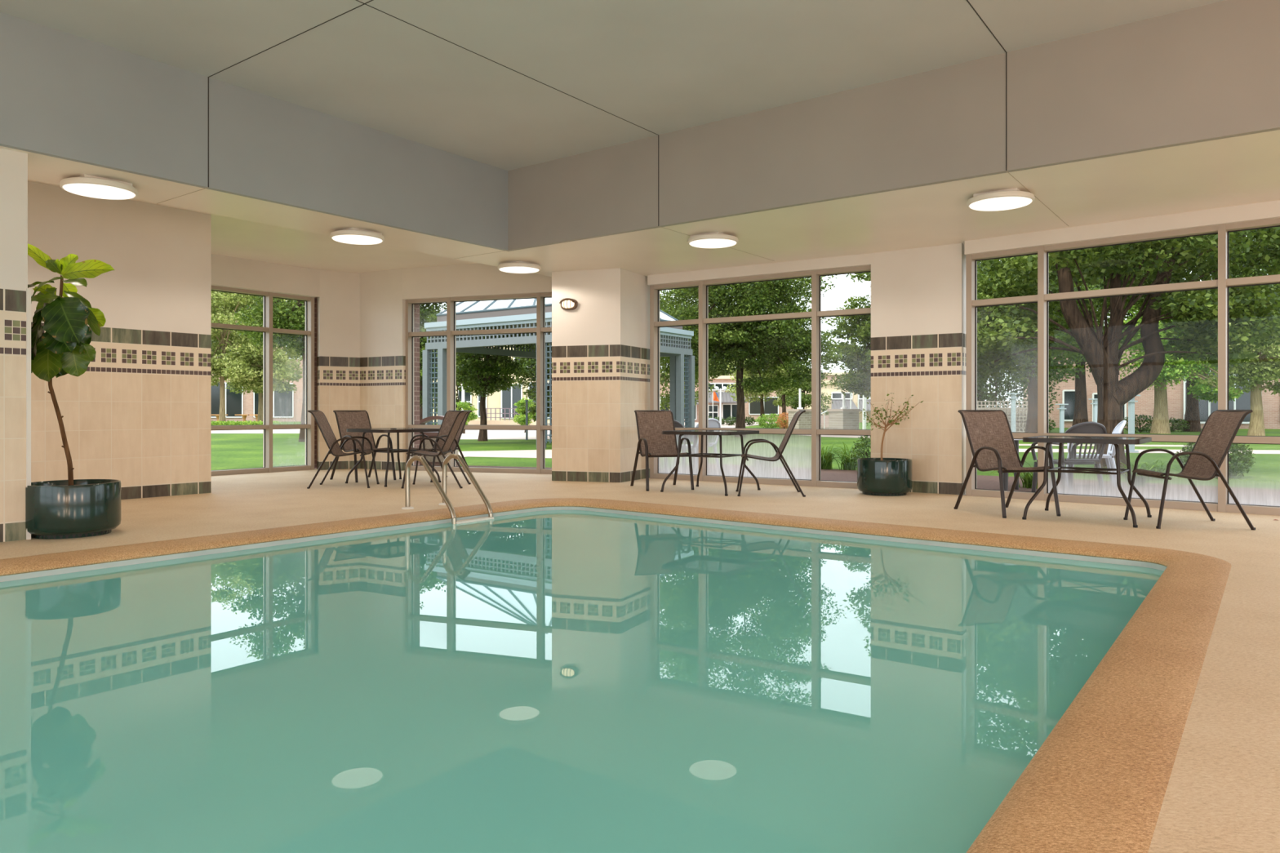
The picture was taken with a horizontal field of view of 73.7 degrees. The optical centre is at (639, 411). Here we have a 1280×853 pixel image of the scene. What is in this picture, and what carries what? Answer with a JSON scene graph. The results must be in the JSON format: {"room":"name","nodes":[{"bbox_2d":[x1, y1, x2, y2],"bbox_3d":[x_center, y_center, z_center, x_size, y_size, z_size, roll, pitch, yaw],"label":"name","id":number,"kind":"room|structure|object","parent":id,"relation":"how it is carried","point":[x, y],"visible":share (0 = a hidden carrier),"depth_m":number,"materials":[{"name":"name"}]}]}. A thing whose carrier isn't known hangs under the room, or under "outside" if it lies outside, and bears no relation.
{"room":"indoor swimming pool","nodes":[
{"label":"indoor swimming pool","id":0,"kind":"room"},
{"bbox_2d":[0,147,27,542],"bbox_3d":[-5.254,-0.480,5.951,0.700,2.860,1.455,0,0,37],"label":"wall","id":1,"kind":"structure","parent":0,"point":[13,164],"depth_m":6.25,"materials":[{"name":"beige tile"}]},
{"bbox_2d":[26,288,31,539],"bbox_3d":[-4.536,0.020,6.328,0.030,1.860,0.027,0,0,37],"label":"trim","id":2,"kind":"structure","parent":1,"relation":"attached to","point":[28,290],"depth_m":6.32,"materials":[{"name":"white"}]},
{"bbox_2d":[27,181,211,499],"bbox_3d":[-9.319,-1.000,6.632,2.950,3.900,10.479,0,0,37],"label":"wall","id":3,"kind":"structure","parent":0,"point":[139,415],"depth_m":9.27,"materials":[{"name":"beige tile"}]},
{"bbox_2d":[27,179,479,272],"bbox_3d":[-7.162,-2.390,8.068,4.670,0.200,15.367,0,0,37],"label":"ceiling","id":4,"kind":"structure","parent":0,"point":[231,237],"depth_m":12.13,"materials":[{"name":"paint"}]},
{"bbox_2d":[211,253,359,470],"bbox_3d":[-6.060,-1.000,12.966,0.622,3.900,3.758,0,0,41],"label":"wall","id":5,"kind":"structure","parent":0,"point":[336,294],"depth_m":13.89,"materials":[{"name":"beige paint"}]},
{"bbox_2d":[211,284,314,475],"bbox_3d":[-6.226,-0.460,12.742,0.170,2.820,2.941,0,0,36],"label":"window","id":6,"kind":"structure","parent":5,"relation":"in","point":[267,329],"depth_m":13.30,"materials":[{"name":"beige metal"}]},
{"bbox_2d":[360,263,551,470],"bbox_3d":[-2.710,-1.000,13.539,4.052,3.900,0.573,0,0,22],"label":"wall","id":7,"kind":"structure","parent":0,"point":[384,294],"depth_m":13.77,"materials":[{"name":"beige paint"}]},
{"bbox_2d":[405,292,551,474],"bbox_3d":[-2.295,-0.432,13.305,3.097,2.765,0.170,0,0,19],"label":"window","id":8,"kind":"structure","parent":7,"relation":"in","point":[451,333],"depth_m":13.37,"materials":[{"name":"beige metal"}]},
{"bbox_2d":[0,506,1166,582],"bbox_3d":[-1.798,1.500,3.309,5.746,1.000,10.509,0,0,37],"label":"wall","id":9,"kind":"structure","parent":0,"point":[101,566],"depth_m":6.59,"materials":[{"name":"tile"}]},
{"bbox_2d":[0,510,1164,852],"bbox_3d":[-1.879,1.042,3.227,10.585,0.001,11.553,0,0,0],"label":"pool water","id":10,"kind":"object","parent":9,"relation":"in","point":[548,681],"visible":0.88,"depth_m":3.23,"materials":[{"name":"teal liquid"}]},
{"bbox_2d":[0,497,1231,852],"bbox_3d":[-1.798,0.978,3.309,6.420,0.061,11.183,0,0,37],"label":"pool coping","id":11,"kind":"structure","parent":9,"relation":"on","point":[1098,783],"depth_m":3.06},
{"bbox_2d":[551,267,649,482],"bbox_3d":[-0.540,-0.530,12.040,1.091,2.960,1.251,0,0,27],"label":"wall column","id":12,"kind":"structure","parent":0,"point":[601,347],"depth_m":11.54,"materials":[{"name":"beige tile"}]},
{"bbox_2d":[0,0,1224,170],"bbox_3d":[1.179,-2.950,0.175,16.320,0.200,12.690,0,0,37],"label":"ceiling","id":13,"kind":"structure","parent":0,"point":[660,67],"depth_m":6.66,"materials":[{"name":"grey paint"}]},
{"bbox_2d":[0,12,507,250],"bbox_3d":[-5.375,-2.380,5.053,0.060,0.940,12.670,0,0,37],"label":"ceiling bulkhead","id":14,"kind":"object","parent":13,"relation":"attached to","point":[65,95],"visible":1,"depth_m":7.39,"materials":[{"name":"grey paint"}]},
{"bbox_2d":[208,0,1007,226],"bbox_3d":[0.599,-2.381,2.713,15.973,0.942,12.190,0,0,0],"label":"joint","id":15,"kind":"object","parent":13,"relation":"attached to","point":[356,0],"visible":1,"depth_m":6.77,"materials":[{"name":"grey"}]},
{"bbox_2d":[506,0,1279,251],"bbox_3d":[4.963,-2.380,5.280,16.360,0.940,0.060,0,0,37],"label":"ceiling bulkhead","id":16,"kind":"object","parent":13,"relation":"attached to","point":[1209,72],"visible":1,"depth_m":7.07,"materials":[{"name":"grey paint"}]},
{"bbox_2d":[0,468,1279,852],"bbox_3d":[-0.825,0.950,2.175,20.909,0.001,23.930,0,0,0],"label":"floor","id":17,"kind":"structure","parent":0,"point":[1222,795],"depth_m":6.96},
{"bbox_2d":[25,244,121,538],"bbox_3d":[-4.399,-0.175,6.610,0.650,2.251,0.674,0,0,-33],"label":"fig tree","id":18,"kind":"object","parent":17,"relation":"on","point":[71,508],"visible":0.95,"depth_m":6.51,"materials":[{"name":"green plant"}]},
{"bbox_2d":[306,410,379,488],"bbox_3d":[-3.746,0.471,10.800,0.759,0.968,0.606,0,0,-6],"label":"patio chair","id":19,"kind":"object","parent":17,"relation":"on","point":[322,423],"visible":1,"depth_m":10.74,"materials":[{"name":"brown fabric"}]},
{"bbox_2d":[329,410,395,482],"bbox_3d":[-3.842,0.471,11.832,0.759,0.968,0.606,0,0,44],"label":"patio chair","id":20,"kind":"object","parent":17,"relation":"on","point":[345,420],"visible":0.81,"depth_m":11.94,"materials":[{"name":"brown fabric"}]},
{"bbox_2d":[345,427,440,487],"bbox_3d":[-3.270,0.591,11.320,0.900,0.723,0.900,0,0,38],"label":"patio table","id":21,"kind":"object","parent":17,"relation":"on","point":[388,430],"visible":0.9,"depth_m":11.24,"materials":[{"name":"black metal"}]},
{"bbox_2d":[401,410,471,488],"bbox_3d":[-2.567,0.471,10.800,0.759,0.968,0.606,0,0,-1],"label":"patio chair","id":22,"kind":"object","parent":17,"relation":"on","point":[446,448],"visible":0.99,"depth_m":10.71,"materials":[{"name":"brown fabric"}]},
{"bbox_2d":[408,410,471,482],"bbox_3d":[-2.788,0.471,11.863,0.606,0.968,0.759,0,0,38],"label":"patio chair","id":23,"kind":"object","parent":17,"relation":"on","point":[450,416],"visible":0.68,"depth_m":12.00,"materials":[{"name":"brown fabric"}]},
{"bbox_2d":[419,415,460,466],"bbox_3d":[-3.610,0.550,15.300,0.720,0.940,0.720,0,0,-6],"label":"patio chair","id":24,"kind":"object","parent":17,"relation":"on","point":[428,445],"visible":0.3,"depth_m":14.97,"materials":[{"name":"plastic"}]},
{"bbox_2d":[401,453,493,524],"bbox_3d":[-1.861,1.114,8.301,0.778,1.372,0.580,0,0,37],"label":"pool ladder","id":25,"kind":"object","parent":17,"relation":"on","point":[442,491],"visible":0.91,"depth_m":8.29,"materials":[{"name":"silver metal"}]},
{"bbox_2d":[630,410,693,491],"bbox_3d":[0.266,0.471,10.593,0.606,0.968,0.759,0,0,-16],"label":"patio chair","id":26,"kind":"object","parent":17,"relation":"on","point":[651,424],"visible":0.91,"depth_m":10.76,"materials":[{"name":"brown fabric"}]},
{"bbox_2d":[660,429,760,496],"bbox_3d":[0.847,0.591,10.170,0.900,0.723,0.900,0,0,33],"label":"patio table","id":27,"kind":"object","parent":17,"relation":"on","point":[694,432],"visible":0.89,"depth_m":10.04,"materials":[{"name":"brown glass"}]},
{"bbox_2d":[735,409,805,497],"bbox_3d":[1.490,0.471,9.790,0.759,0.968,0.606,0,0,5],"label":"patio chair","id":28,"kind":"object","parent":17,"relation":"on","point":[780,451],"visible":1,"depth_m":9.70,"materials":[{"name":"brown fabric"}]},
{"bbox_2d":[857,393,923,496],"bbox_3d":[2.833,0.369,9.825,0.682,1.161,0.610,0,0,-43],"label":"potted tree","id":29,"kind":"object","parent":17,"relation":"on","point":[882,477],"visible":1,"depth_m":9.58,"materials":[{"name":"green ceramic"}]},
{"bbox_2d":[954,409,1060,518],"bbox_3d":[3.429,0.471,8.013,0.606,0.968,0.759,0,0,-14],"label":"patio chair","id":30,"kind":"object","parent":17,"relation":"on","point":[992,443],"visible":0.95,"depth_m":8.18,"materials":[{"name":"brown fabric"}]},
{"bbox_2d":[1022,435,1151,528],"bbox_3d":[3.970,0.591,7.570,0.900,0.723,0.900,0,0,38],"label":"patio table","id":31,"kind":"object","parent":17,"relation":"on","point":[1115,441],"visible":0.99,"depth_m":7.49,"materials":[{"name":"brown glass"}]},
{"bbox_2d":[1123,409,1255,530],"bbox_3d":[4.583,0.471,7.150,0.759,0.968,0.606,0,0,6],"label":"patio chair","id":32,"kind":"object","parent":17,"relation":"on","point":[1215,438],"visible":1,"depth_m":7.09,"materials":[{"name":"brown fabric"}]},
{"bbox_2d":[0,128,1279,276],"bbox_3d":[0.816,-2.140,6.328,21.435,0.460,12.834,0,0,0],"label":"soffit panel","id":33,"kind":"object","parent":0,"point":[1240,170],"visible":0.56,"depth_m":8.14,"materials":[{"name":"paint"}]},
{"bbox_2d":[59,173,137,199],"bbox_3d":[-4.508,-1.864,7.119,0.556,0.092,0.556,0,0,37],"label":"ceiling light","id":34,"kind":"object","parent":33,"relation":"attached to","point":[87,185],"visible":1,"depth_m":7.00,"materials":[{"name":"white plastic"}]},
{"bbox_2d":[62,183,135,199],"bbox_3d":[-4.508,-1.827,7.119,0.514,0.019,0.514,0,0,37],"label":"diffuser","id":35,"kind":"object","parent":34,"relation":"attached to","point":[104,191],"depth_m":7.06,"materials":[{"name":"white plastic"}]},
{"bbox_2d":[329,227,384,244],"bbox_3d":[-3.018,-1.864,9.115,0.556,0.092,0.556,0,0,37],"label":"ceiling light","id":36,"kind":"object","parent":33,"relation":"attached to","point":[351,235],"visible":1,"depth_m":8.97,"materials":[{"name":"white plastic"}]},
{"bbox_2d":[332,235,382,244],"bbox_3d":[-3.018,-1.827,9.115,0.514,0.019,0.514,0,0,37],"label":"diffuser","id":37,"kind":"object","parent":36,"relation":"attached to","point":[350,239],"depth_m":9.04,"materials":[{"name":"white plastic"}]},
{"bbox_2d":[497,260,541,273],"bbox_3d":[-1.565,-1.864,11.062,0.556,0.092,0.556,0,0,37],"label":"ceiling light","id":38,"kind":"object","parent":33,"relation":"attached to","point":[514,267],"visible":1,"depth_m":10.90,"materials":[{"name":"white plastic"}]},
{"bbox_2d":[499,266,538,273],"bbox_3d":[-1.565,-1.827,11.062,0.514,0.019,0.514,0,0,37],"label":"diffuser","id":39,"kind":"object","parent":38,"relation":"attached to","point":[508,269],"depth_m":10.98,"materials":[{"name":"white plastic"}]},
{"bbox_2d":[687,231,738,248],"bbox_3d":[0.796,-1.864,9.319,0.556,0.092,0.556,0,0,37],"label":"ceiling light","id":40,"kind":"object","parent":33,"relation":"attached to","point":[715,239],"visible":1,"depth_m":9.17,"materials":[{"name":"white plastic"}]},
{"bbox_2d":[689,238,736,248],"bbox_3d":[0.796,-1.827,9.319,0.514,0.019,0.514,0,0,37],"label":"diffuser","id":41,"kind":"object","parent":40,"relation":"attached to","point":[697,242],"depth_m":9.22,"materials":[{"name":"white plastic"}]},
{"bbox_2d":[966,187,1035,211],"bbox_3d":[3.184,-1.864,7.541,0.556,0.092,0.556,0,0,37],"label":"ceiling light","id":42,"kind":"object","parent":33,"relation":"attached to","point":[1010,198],"visible":1,"depth_m":7.41,"materials":[{"name":"white plastic"}]},
{"bbox_2d":[968,196,1031,211],"bbox_3d":[3.184,-1.827,7.541,0.514,0.019,0.514,0,0,37],"label":"diffuser","id":43,"kind":"object","parent":42,"relation":"attached to","point":[978,203],"depth_m":7.48,"materials":[{"name":"white plastic"}]},
{"bbox_2d":[647,252,875,285],"bbox_3d":[1.668,-2.042,11.264,3.420,0.535,0.440,0,0,32],"label":"lintel","id":44,"kind":"object","parent":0,"point":[868,259],"visible":0.21,"depth_m":11.04,"materials":[{"name":"beige paint"}]},
{"bbox_2d":[649,265,871,488],"bbox_3d":[1.638,-0.422,11.206,3.432,2.745,0.170,0,0,32],"label":"window","id":45,"kind":"structure","parent":44,"relation":"attached to","point":[806,472],"depth_m":11.30,"materials":[{"name":"beige metal"}]},
{"bbox_2d":[871,243,965,494],"bbox_3d":[3.352,-0.530,10.179,1.066,2.960,0.472,0,0,36],"label":"wall","id":46,"kind":"structure","parent":0,"point":[918,295],"depth_m":9.94,"materials":[{"name":"beige tile"}]},
{"bbox_2d":[964,200,1279,254],"bbox_3d":[6.495,-2.035,7.368,7.200,0.550,0.420,0,0,41],"label":"wall","id":47,"kind":"structure","parent":0,"point":[1271,209],"depth_m":8.50,"materials":[{"name":"beige paint"}]},
{"bbox_2d":[965,217,1279,515],"bbox_3d":[6.446,-0.415,7.311,7.202,2.730,0.170,0,0,41],"label":"window","id":48,"kind":"structure","parent":47,"relation":"in","point":[1252,503],"depth_m":8.62,"materials":[{"name":"beige metal"}]},
{"label":"outside","id":49,"kind":"structure","parent":0,"visible":0},
{"bbox_2d":[211,429,551,439],"bbox_3d":[-16.391,0.992,49.164,39.217,0.001,38.020,0,0,0],"label":"road","id":50,"kind":"structure","parent":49,"point":[469,433],"depth_m":38.88,"materials":[{"name":"grey concrete"}]},
{"bbox_2d":[467,420,549,425],"bbox_3d":[-5.827,0.765,48.641,8.918,0.470,0.300,0,0,20],"label":"wall","id":51,"kind":"structure","parent":50,"relation":"on","point":[471,422],"depth_m":49.27,"materials":[{"name":"white concrete"}]},
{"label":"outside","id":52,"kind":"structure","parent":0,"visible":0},
{"bbox_2d":[457,449,551,457],"bbox_3d":[-2.878,0.992,18.200,6.156,0.001,8.400,0,0,0],"label":"footpath","id":53,"kind":"structure","parent":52,"point":[521,453],"depth_m":19.69,"materials":[{"name":"concrete"}]},
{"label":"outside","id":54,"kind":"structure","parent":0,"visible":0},
{"bbox_2d":[1018,444,1192,446],"bbox_3d":[13.476,0.992,24.945,7.143,0.001,2.376,0,0,0],"label":"footpath","id":55,"kind":"structure","parent":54,"point":[1019,444],"depth_m":24.89,"materials":[{"name":"concrete"}]},
{"bbox_2d":[1006,392,1020,431],"bbox_3d":[10.938,0.233,25.000,0.300,1.535,0.240,0,0,0],"label":"steel post","id":56,"kind":"object","parent":55,"relation":"on","point":[1012,397],"visible":0.66,"depth_m":24.95,"materials":[{"name":"grey metal"}]},
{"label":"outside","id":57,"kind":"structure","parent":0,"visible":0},
{"bbox_2d":[1018,448,1279,453],"bbox_3d":[13.241,0.992,21.041,9.842,0.001,3.367,0,0,0],"label":"footpath","id":58,"kind":"structure","parent":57,"point":[1255,451],"depth_m":21.31,"materials":[{"name":"concrete"}]},
{"bbox_2d":[1124,395,1140,452],"bbox_3d":[11.863,0.302,20.600,0.300,1.395,0.240,0,0,0],"label":"steel post","id":59,"kind":"object","parent":58,"relation":"on","point":[1131,402],"visible":0.54,"depth_m":20.55,"materials":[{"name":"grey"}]},
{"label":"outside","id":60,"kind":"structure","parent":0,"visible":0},
{"bbox_2d":[211,419,1279,489],"bbox_3d":[0.000,0.996,97.455,300.000,0.001,185.089,0,0,0],"label":"lawn","id":61,"kind":"structure","parent":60,"point":[228,451],"depth_m":20.55,"materials":[{"name":"green plant"}]},
{"bbox_2d":[211,419,282,425],"bbox_3d":[-23.060,0.796,47.997,5.553,0.630,1.050,0,0,0],"label":"clipped hedge","id":62,"kind":"object","parent":61,"relation":"on","point":[274,422],"visible":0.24,"depth_m":47.78,"materials":[{"name":"green plant"}]},
{"bbox_2d":[211,290,299,425],"bbox_3d":[-24.594,-4.519,51.993,8.262,11.048,7.065,0,0,15],"label":"tree","id":63,"kind":"object","parent":61,"relation":"on","point":[241,366],"visible":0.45,"depth_m":51.28,"materials":[{"name":"green plant"}]},
{"bbox_2d":[211,292,302,422],"bbox_3d":[-36.668,-5.925,84.554,17.296,13.850,13.583,0,0,0],"label":"brick building","id":64,"kind":"structure","parent":61,"relation":"on","point":[286,407],"depth_m":80.43,"materials":[{"name":"beige brick"}]},
{"bbox_2d":[211,291,305,422],"bbox_3d":[-24.705,-4.322,56.133,7.642,10.652,7.467,0,0,44],"label":"tree","id":65,"kind":"object","parent":61,"relation":"on","point":[292,353],"visible":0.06,"depth_m":55.85,"materials":[{"name":"green plant"}]},
{"bbox_2d":[232,295,305,441],"bbox_3d":[-11.110,-2.696,28.040,4.442,7.406,3.955,0,0,0],"label":"shade tree","id":66,"kind":"object","parent":61,"relation":"on","point":[283,316],"visible":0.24,"depth_m":27.39,"materials":[{"name":"green plant"}]},
{"bbox_2d":[419,302,446,420],"bbox_3d":[-11.830,-3.892,45.855,5.504,9.804,5.408,0,0,38],"label":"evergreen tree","id":67,"kind":"object","parent":61,"relation":"on","point":[424,311],"visible":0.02,"depth_m":45.39,"materials":[{"name":"green plant"}]},
{"bbox_2d":[419,312,482,414],"bbox_3d":[-9.878,-2.129,43.997,3.605,6.277,3.896,0,0,-15],"label":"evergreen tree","id":68,"kind":"object","parent":61,"relation":"on","point":[428,320],"visible":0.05,"depth_m":43.48,"materials":[{"name":"green plant"}]},
{"bbox_2d":[428,333,536,440],"bbox_3d":[-5.267,-1.248,28.569,3.698,4.515,3.266,0,0,9],"label":"round tree","id":69,"kind":"object","parent":61,"relation":"on","point":[485,380],"visible":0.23,"depth_m":28.34,"materials":[{"name":"green plant"}]},
{"bbox_2d":[419,337,551,422],"bbox_3d":[-12.227,-2.925,74.859,19.672,7.850,8.260,0,0,6],"label":"building","id":70,"kind":"structure","parent":61,"relation":"on","point":[505,399],"depth_m":70.89,"materials":[{"name":"beige brick"}]},
{"bbox_2d":[513,396,536,432],"bbox_3d":[-5.281,0.156,39.976,1.390,1.700,1.431,0,0,0],"label":"young tree","id":71,"kind":"object","parent":61,"relation":"on","point":[520,419],"visible":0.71,"depth_m":39.84,"materials":[{"name":"green plant"}]},
{"bbox_2d":[510,343,551,436],"bbox_3d":[-3.663,-1.436,33.220,3.345,4.886,3.127,0,0,21],"label":"tree","id":72,"kind":"object","parent":61,"relation":"on","point":[530,372],"visible":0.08,"depth_m":32.95,"materials":[{"name":"green plant"}]},
{"bbox_2d":[422,297,694,448],"bbox_3d":[-2.335,-1.848,26.700,5.360,5.697,6.914,0,0,34],"label":"pavilion","id":73,"kind":"object","parent":61,"relation":"on","point":[522,313],"visible":0.3,"depth_m":25.23,"materials":[{"name":"grey metal"}]},
{"bbox_2d":[659,289,719,410],"bbox_3d":[1.514,-5.147,45.975,6.980,12.307,6.054,0,0,-23],"label":"tree","id":74,"kind":"object","parent":61,"relation":"on","point":[665,369],"visible":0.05,"depth_m":45.72,"materials":[{"name":"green plant"}]},
{"bbox_2d":[669,375,746,422],"bbox_3d":[6.035,-1.125,81.344,7.200,4.250,9.312,0,0,0],"label":"building","id":75,"kind":"structure","parent":61,"relation":"on","point":[729,406],"depth_m":77.94,"materials":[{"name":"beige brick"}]},
{"bbox_2d":[659,275,842,437],"bbox_3d":[3.837,-4.713,32.786,8.349,11.440,7.666,0,0,30],"label":"maple tree","id":76,"kind":"object","parent":61,"relation":"on","point":[760,343],"visible":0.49,"depth_m":31.56,"materials":[{"name":"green plant"}]},
{"bbox_2d":[725,359,784,425],"bbox_3d":[8.562,-1.848,59.707,5.280,5.712,4.288,0,0,16],"label":"tree","id":77,"kind":"object","parent":61,"relation":"on","point":[753,396],"visible":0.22,"depth_m":59.83,"materials":[{"name":"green plant"}]},
{"bbox_2d":[659,372,857,419],"bbox_3d":[16.996,-1.775,103.875,45.799,5.550,8.250,0,0,0],"label":"building","id":78,"kind":"structure","parent":61,"relation":"on","point":[753,409],"depth_m":99.93,"materials":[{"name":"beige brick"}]},
{"bbox_2d":[754,413,785,428],"bbox_3d":[7.705,0.581,49.995,1.991,0.946,1.654,0,0,0],"label":"leafy shrub","id":79,"kind":"object","parent":61,"relation":"on","point":[764,417],"visible":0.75,"depth_m":49.82,"materials":[{"name":"green plant"}]},
{"bbox_2d":[755,350,811,422],"bbox_3d":[9.787,-1.744,58.342,3.954,5.504,3.952,0,0,40],"label":"tree","id":80,"kind":"object","parent":61,"relation":"on","point":[782,402],"visible":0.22,"depth_m":57.89,"materials":[{"name":"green plant"}]},
{"bbox_2d":[786,388,811,428],"bbox_3d":[8.438,-0.100,45.000,0.964,2.200,0.964,0,0,-29],"label":"stone pillar","id":81,"kind":"structure","parent":61,"relation":"on","point":[804,421],"depth_m":44.70,"materials":[{"name":"stone"}]},
{"bbox_2d":[773,371,833,408],"bbox_3d":[12.693,-1.276,65.862,4.527,4.571,4.213,0,0,3],"label":"tree","id":82,"kind":"object","parent":61,"relation":"on","point":[806,399],"visible":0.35,"depth_m":65.30,"materials":[{"name":"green plant"}]},
{"bbox_2d":[796,380,871,422],"bbox_3d":[18.612,-0.875,79.344,6.501,3.750,9.312,0,0,0],"label":"building","id":83,"kind":"structure","parent":61,"relation":"on","point":[837,396],"depth_m":75.95,"materials":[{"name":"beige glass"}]},
{"bbox_2d":[826,394,860,429],"bbox_3d":[10.031,0.025,42.000,1.136,1.950,1.136,0,0,-29],"label":"stone pillar","id":84,"kind":"structure","parent":61,"relation":"on","point":[843,418],"depth_m":41.63,"materials":[{"name":"stone"}]},
{"bbox_2d":[821,294,871,397],"bbox_3d":[10.730,-2.271,40.090,4.406,6.556,4.362,0,0,-10],"label":"tree","id":85,"kind":"object","parent":61,"relation":"on","point":[854,357],"visible":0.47,"depth_m":39.32,"materials":[{"name":"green plant"}]},
{"bbox_2d":[845,260,999,396],"bbox_3d":[12.021,-4.173,35.875,6.475,10.365,6.643,0,0,-39],"label":"tree","id":86,"kind":"object","parent":61,"relation":"on","point":[860,275],"visible":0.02,"depth_m":36.56,"materials":[{"name":"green plant"}]},
{"bbox_2d":[977,400,1027,432],"bbox_3d":[14.376,0.295,34.290,2.776,1.410,0.620,0,0,0],"label":"fence","id":87,"kind":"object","parent":61,"relation":"on","point":[1020,412],"depth_m":33.98,"materials":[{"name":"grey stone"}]},
{"bbox_2d":[977,351,1059,413],"bbox_3d":[17.131,-1.267,41.019,6.120,4.742,2.284,0,0,0],"label":"leafy shrub","id":88,"kind":"object","parent":61,"relation":"on","point":[981,384],"visible":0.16,"depth_m":40.58,"materials":[{"name":"green plant"}]},
{"bbox_2d":[977,258,1059,407],"bbox_3d":[17.747,-5.084,44.096,10.833,12.198,7.026,0,0,-4],"label":"tree","id":89,"kind":"object","parent":61,"relation":"on","point":[980,393],"visible":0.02,"depth_m":43.28,"materials":[{"name":"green plant"}]},
{"bbox_2d":[977,264,1132,432],"bbox_3d":[13.800,-2.315,29.944,6.338,6.644,5.024,0,0,-8],"label":"tree","id":90,"kind":"object","parent":61,"relation":"on","point":[1032,415],"visible":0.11,"depth_m":29.85,"materials":[{"name":"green plant"}]},
{"bbox_2d":[982,253,1204,426],"bbox_3d":[21.318,-5.749,41.245,10.715,13.518,6.890,0,0,8],"label":"tree","id":91,"kind":"object","parent":61,"relation":"on","point":[1080,415],"visible":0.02,"depth_m":40.78,"materials":[{"name":"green plant"}]},
{"bbox_2d":[977,226,1279,475],"bbox_3d":[8.198,-2.900,14.624,7.068,7.851,7.138,0,0,-35],"label":"maple tree","id":92,"kind":"object","parent":61,"relation":"on","point":[1254,315],"visible":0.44,"depth_m":13.48,"materials":[{"name":"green plant"}]},
{"bbox_2d":[1123,414,1152,432],"bbox_3d":[23.490,0.591,39.980,1.670,0.896,1.354,0,0,0],"label":"leafy shrub","id":93,"kind":"object","parent":61,"relation":"on","point":[1140,423],"visible":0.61,"depth_m":39.83,"materials":[{"name":"green plant"}]},
{"bbox_2d":[1022,343,1279,429],"bbox_3d":[33.401,-1.775,52.762,17.310,5.550,8.278,0,0,20],"label":"building","id":94,"kind":"structure","parent":61,"relation":"on","point":[1176,398],"depth_m":49.59,"materials":[{"name":"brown brick"}]},
{"bbox_2d":[1097,302,1243,434],"bbox_3d":[23.188,-1.984,37.727,5.665,5.991,5.143,0,0,-9],"label":"tree","id":95,"kind":"object","parent":61,"relation":"on","point":[1176,370],"visible":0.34,"depth_m":37.20,"materials":[{"name":"green plant"}]},
{"bbox_2d":[1101,233,1269,431],"bbox_3d":[26.790,-5.606,42.024,10.353,13.232,7.381,0,0,-11],"label":"tree","id":96,"kind":"object","parent":61,"relation":"on","point":[1192,415],"visible":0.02,"depth_m":41.77,"materials":[{"name":"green plant"}]},
{"bbox_2d":[1176,442,1256,478],"bbox_3d":[8.711,0.685,12.889,1.067,0.672,0.929,0,0,0],"label":"boxwood shrub","id":97,"kind":"object","parent":61,"relation":"on","point":[1234,459],"visible":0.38,"depth_m":12.66,"materials":[{"name":"green plant"}]},
{"bbox_2d":[1181,311,1279,435],"bbox_3d":[21.752,-1.275,29.978,4.543,4.575,4.179,0,0,10],"label":"tree","id":98,"kind":"object","parent":61,"relation":"on","point":[1264,366],"visible":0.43,"depth_m":29.78,"materials":[{"name":"green plant"}]},
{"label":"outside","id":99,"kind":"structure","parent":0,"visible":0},
{"bbox_2d":[821,469,1279,495],"bbox_3d":[5.837,0.988,10.918,11.469,0.001,10.619,0,0,0],"label":"mulch bed","id":100,"kind":"object","parent":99,"point":[984,482],"visible":0.07,"depth_m":11.78,"materials":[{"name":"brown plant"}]},
{"bbox_2d":[675,417,720,452],"bbox_3d":[0.977,0.558,14.248,0.634,0.892,0.693,0,0,-36],"label":"plastic chair","id":101,"kind":"object","parent":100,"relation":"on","point":[713,423],"visible":0.3,"depth_m":14.09,"materials":[{"name":"grey plastic"}]},
{"bbox_2d":[799,440,852,469],"bbox_3d":[3.188,0.744,14.544,1.395,0.512,1.278,0,0,0],"label":"clump","id":102,"kind":"object","parent":100,"relation":"on","point":[825,464],"visible":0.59,"depth_m":14.51,"materials":[{"name":"green plant"}]},
{"bbox_2d":[822,439,871,470],"bbox_3d":[3.561,0.738,14.373,1.292,0.524,1.377,0,0,-16],"label":"clump","id":103,"kind":"object","parent":100,"relation":"on","point":[848,465],"visible":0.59,"depth_m":14.34,"materials":[{"name":"green plant"}]},
{"bbox_2d":[849,435,871,470],"bbox_3d":[3.694,0.678,13.603,0.688,0.678,0.864,0,0,0],"label":"boxwood shrub","id":104,"kind":"object","parent":100,"relation":"on","point":[858,445],"visible":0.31,"depth_m":13.61,"materials":[{"name":"green plant"}]},
{"bbox_2d":[1065,420,1126,484],"bbox_3d":[5.914,0.558,11.075,0.693,0.892,0.634,0,0,22],"label":"plastic chair","id":105,"kind":"object","parent":100,"relation":"on","point":[1110,462],"visible":0.38,"depth_m":11.01,"materials":[{"name":"grey plastic"}]},
{"bbox_2d":[1102,457,1177,486],"bbox_3d":[6.517,0.807,11.259,1.074,0.386,1.047,0,0,29],"label":"clump","id":106,"kind":"object","parent":100,"relation":"on","point":[1140,480],"visible":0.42,"depth_m":11.25,"materials":[{"name":"green plant"}]},
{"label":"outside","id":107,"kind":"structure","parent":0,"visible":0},
{"label":"pavement edge","id":108,"kind":"structure","parent":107,"visible":0},
{"bbox_2d":[1003,439,1056,490],"bbox_3d":[4.502,0.651,10.350,0.840,0.703,0.760,0,0,-17],"label":"garden table","id":109,"kind":"object","parent":108,"relation":"on","point":[1016,441],"visible":0.02,"depth_m":10.15,"materials":[{"name":"white plastic"}]},
{"bbox_2d":[1031,421,1106,492],"bbox_3d":[4.886,0.558,9.687,0.634,0.892,0.693,0,0,-10],"label":"plastic chair","id":110,"kind":"object","parent":108,"relation":"on","point":[1090,427],"visible":0.64,"depth_m":9.47,"materials":[{"name":"grey plastic"}]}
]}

